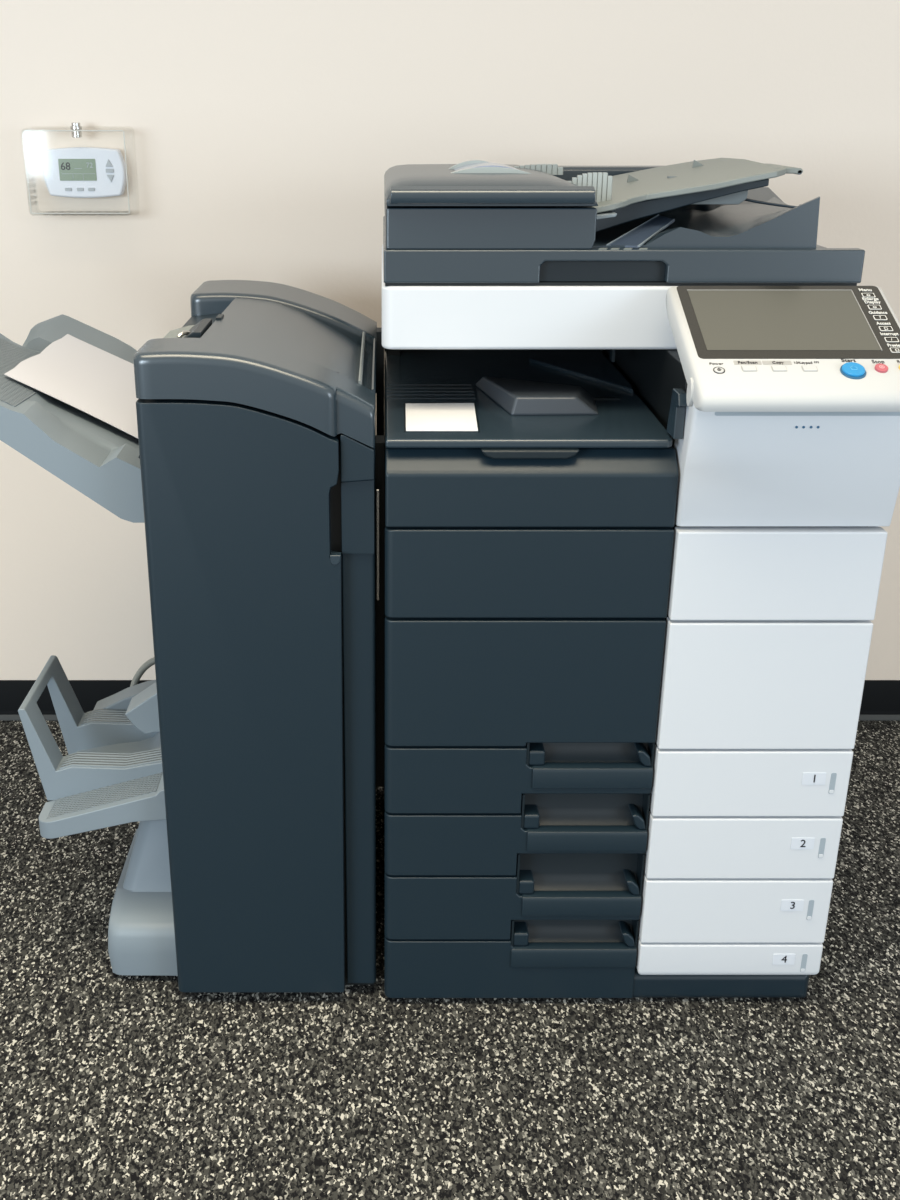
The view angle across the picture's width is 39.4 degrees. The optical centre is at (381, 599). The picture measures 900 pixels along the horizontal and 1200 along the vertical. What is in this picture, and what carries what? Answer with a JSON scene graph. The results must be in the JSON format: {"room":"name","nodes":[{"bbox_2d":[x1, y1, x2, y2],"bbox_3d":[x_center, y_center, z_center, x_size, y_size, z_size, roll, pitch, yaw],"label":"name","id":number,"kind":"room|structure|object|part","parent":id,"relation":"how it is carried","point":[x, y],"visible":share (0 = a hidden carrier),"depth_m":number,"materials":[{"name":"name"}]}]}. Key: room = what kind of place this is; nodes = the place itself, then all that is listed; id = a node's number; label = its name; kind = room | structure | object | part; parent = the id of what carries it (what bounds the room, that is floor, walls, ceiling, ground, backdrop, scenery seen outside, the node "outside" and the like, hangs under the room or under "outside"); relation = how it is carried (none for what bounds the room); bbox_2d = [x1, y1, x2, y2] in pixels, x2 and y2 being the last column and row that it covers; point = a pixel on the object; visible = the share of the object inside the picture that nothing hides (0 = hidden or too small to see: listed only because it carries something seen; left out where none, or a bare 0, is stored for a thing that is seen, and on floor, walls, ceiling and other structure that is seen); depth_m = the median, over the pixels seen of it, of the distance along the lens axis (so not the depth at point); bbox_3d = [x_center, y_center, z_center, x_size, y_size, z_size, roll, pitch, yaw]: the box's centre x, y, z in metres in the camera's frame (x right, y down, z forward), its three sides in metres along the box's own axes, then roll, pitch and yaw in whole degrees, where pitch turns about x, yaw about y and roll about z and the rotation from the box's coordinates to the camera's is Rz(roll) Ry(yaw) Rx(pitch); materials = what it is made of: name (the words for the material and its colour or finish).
{"room":"back office","nodes":[
{"label":"back office","id":0,"kind":"room"},
{"bbox_2d":[0,0,899,679],"bbox_3d":[0.000,-1.052,2.187,6.400,2.750,0.120,0,22,0],"label":"wall","id":1,"kind":"structure","parent":0,"point":[262,137],"depth_m":2.21,"materials":[{"name":"beige paint"}]},
{"bbox_2d":[21,123,132,214],"bbox_3d":[-0.531,-0.757,2.205,0.187,0.156,0.062,0,22,0],"label":"guard","id":2,"kind":"object","parent":1,"relation":"attached to","point":[76,129],"visible":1,"depth_m":2.17,"materials":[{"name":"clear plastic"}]},
{"bbox_2d":[43,147,126,197],"bbox_3d":[-0.527,-0.758,2.223,0.144,0.085,0.029,0,22,0],"label":"thermostat","id":3,"kind":"object","parent":1,"relation":"attached to","point":[74,172],"visible":0.99,"depth_m":2.21,"materials":[{"name":"white plastic"}]},
{"bbox_2d":[0,680,899,720],"bbox_3d":[0.000,0.210,2.615,6.400,0.088,0.013,0,22,0],"label":"baseboard","id":4,"kind":"structure","parent":1,"relation":"attached to","point":[880,701],"depth_m":2.61,"materials":[{"name":"black plastic"}]},
{"bbox_2d":[0,721,899,1199],"bbox_3d":[0.000,1.077,0.607,6.400,0.050,4.625,0,22,0],"label":"floor","id":5,"kind":"structure","parent":0,"point":[113,1086],"depth_m":1.67,"materials":[{"name":"carpet"}]},
{"bbox_2d":[0,280,384,991],"bbox_3d":[-0.328,0.001,1.977,0.663,0.946,0.767,0,22,0],"label":"finisher","id":6,"kind":"object","parent":5,"relation":"on","point":[250,768],"visible":0.98,"depth_m":1.64,"materials":[{"name":"black plastic"}]},
{"bbox_2d":[4,334,137,437],"bbox_3d":[-0.398,-0.309,1.829,0.207,0.108,0.318,0,22,0],"label":"paper sheet","id":7,"kind":"object","parent":6,"relation":"on","point":[77,373],"visible":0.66,"depth_m":1.79,"materials":[{"name":"white paper"}]},
{"bbox_2d":[0,314,143,522],"bbox_3d":[-0.476,-0.310,1.812,0.367,0.246,0.526,0,22,0],"label":"tray","id":8,"kind":"object","parent":6,"relation":"on","point":[100,460],"depth_m":1.61,"materials":[{"name":"grey plastic"}]},
{"bbox_2d":[18,655,165,838],"bbox_3d":[-0.401,0.195,1.855,0.217,0.193,0.295,0,22,0],"label":"tray","id":9,"kind":"object","parent":6,"relation":"on","point":[111,774],"depth_m":1.79,"materials":[{"name":"grey plastic"}]},
{"bbox_3d":[-0.266,0.196,2.297,0.135,0.345,0.440,13,25,29],"label":"cord","id":10,"kind":"part","parent":6,"relation":"part of","materials":[{"name":"grey plastic"}]},
{"bbox_3d":[-0.172,-0.260,1.521,0.238,0.100,0.111,0,22,0],"label":"lid","id":11,"kind":"part","parent":6,"relation":"part of","materials":[{"name":"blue plastic"}]},
{"bbox_3d":[-0.171,0.159,1.644,0.241,0.852,0.030,0,22,0],"label":"door","id":12,"kind":"part","parent":6,"relation":"part of","materials":[{"name":"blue plastic"}]},
{"bbox_3d":[-0.150,-0.420,1.988,0.283,0.152,0.156,0,22,0],"label":"lid","id":13,"kind":"part","parent":6,"relation":"part of","materials":[{"name":"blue plastic"}]},
{"bbox_3d":[-0.032,-0.233,1.535,0.046,0.073,0.094,0,22,0],"label":"lid corner","id":14,"kind":"part","parent":6,"relation":"part of","materials":[{"name":"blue plastic"}]},
{"bbox_2d":[382,158,899,997],"bbox_3d":[0.310,-0.049,1.853,0.621,1.128,0.766,0,22,0],"label":"photocopier","id":15,"kind":"object","parent":5,"relation":"on","point":[642,427],"visible":1,"depth_m":1.58,"materials":[{"name":"black plastic"}]},
{"bbox_3d":[0.181,0.521,1.780,0.355,0.098,0.016,0,22,0],"label":"paper drawer","id":16,"kind":"part","parent":15,"relation":"part of","materials":[{"name":"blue plastic"}]},
{"bbox_3d":[0.181,0.426,1.742,0.355,0.102,0.016,0,22,0],"label":"paper drawer","id":17,"kind":"part","parent":15,"relation":"part of","materials":[{"name":"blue plastic"}]},
{"bbox_3d":[0.181,0.331,1.705,0.355,0.095,0.016,0,22,0],"label":"paper drawer","id":18,"kind":"part","parent":15,"relation":"part of","materials":[{"name":"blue plastic"}]},
{"bbox_3d":[0.181,0.238,1.668,0.355,0.098,0.016,0,22,0],"label":"paper drawer","id":19,"kind":"part","parent":15,"relation":"part of","materials":[{"name":"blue plastic"}]},
{"bbox_3d":[0.181,0.107,1.616,0.355,0.178,0.016,0,22,0],"label":"door","id":20,"kind":"part","parent":15,"relation":"part of","materials":[{"name":"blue plastic"}]},
{"bbox_2d":[384,349,671,447],"bbox_3d":[0.180,-0.306,1.774,0.352,0.034,0.588,0,22,0],"label":"tray","id":21,"kind":"object","parent":15,"relation":"on","point":[435,398],"depth_m":1.66,"materials":[{"name":"black plastic"}]},
{"bbox_3d":[0.181,-0.034,1.560,0.355,0.117,0.016,0,22,0],"label":"panel","id":22,"kind":"part","parent":15,"relation":"part of","materials":[{"name":"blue plastic"}]},
{"bbox_3d":[0.300,-0.508,1.793,0.596,0.040,0.513,0,22,0],"label":"platen lid","id":23,"kind":"part","parent":15,"relation":"part of","materials":[{"name":"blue plastic"}]},
{"bbox_2d":[514,158,802,231],"bbox_3d":[0.373,-0.557,1.724,0.397,0.088,0.355,0,22,0],"label":"document tray","id":24,"kind":"object","parent":15,"relation":"on","point":[717,194],"depth_m":1.64,"materials":[{"name":"grey plastic"}]},
{"bbox_3d":[0.353,-0.223,1.498,0.012,0.056,0.052,0,22,0],"label":"jam lever","id":25,"kind":"part","parent":15,"relation":"part of","materials":[{"name":"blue plastic"}]},
{"bbox_2d":[592,197,819,247],"bbox_3d":[0.419,-0.539,1.734,0.314,0.062,0.380,0,22,0],"label":"tray","id":26,"kind":"object","parent":15,"relation":"on","point":[622,222],"depth_m":1.61,"materials":[{"name":"grey plastic"}]},
{"bbox_3d":[0.489,0.504,1.769,0.256,0.056,0.024,0,22,0],"label":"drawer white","id":27,"kind":"part","parent":15,"relation":"part of","materials":[{"name":"white plastic"}]},
{"bbox_3d":[0.489,0.427,1.738,0.256,0.102,0.024,0,22,0],"label":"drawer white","id":28,"kind":"part","parent":15,"relation":"part of","materials":[{"name":"white plastic"}]},
{"bbox_3d":[0.489,0.332,1.701,0.256,0.095,0.024,0,22,0],"label":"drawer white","id":29,"kind":"part","parent":15,"relation":"part of","materials":[{"name":"white plastic"}]},
{"bbox_3d":[0.489,0.240,1.664,0.256,0.098,0.024,0,22,0],"label":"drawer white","id":30,"kind":"part","parent":15,"relation":"part of","materials":[{"name":"white plastic"}]},
{"bbox_3d":[0.489,0.108,1.612,0.256,0.178,0.024,0,22,0],"label":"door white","id":31,"kind":"part","parent":15,"relation":"part of","materials":[{"name":"white plastic"}]},
{"bbox_3d":[0.489,-0.032,1.557,0.256,0.117,0.024,0,22,0],"label":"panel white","id":32,"kind":"part","parent":15,"relation":"part of","materials":[{"name":"white plastic"}]},
{"bbox_3d":[0.481,-0.296,1.460,0.262,0.110,0.217,0,22,0],"label":"control panel","id":33,"kind":"part","parent":15,"relation":"part of","materials":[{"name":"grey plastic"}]},
{"bbox_3d":[0.490,-0.167,1.511,0.260,0.158,0.078,0,22,0],"label":"toner door","id":34,"kind":"part","parent":15,"relation":"part of","materials":[{"name":"white plastic"}]}
]}

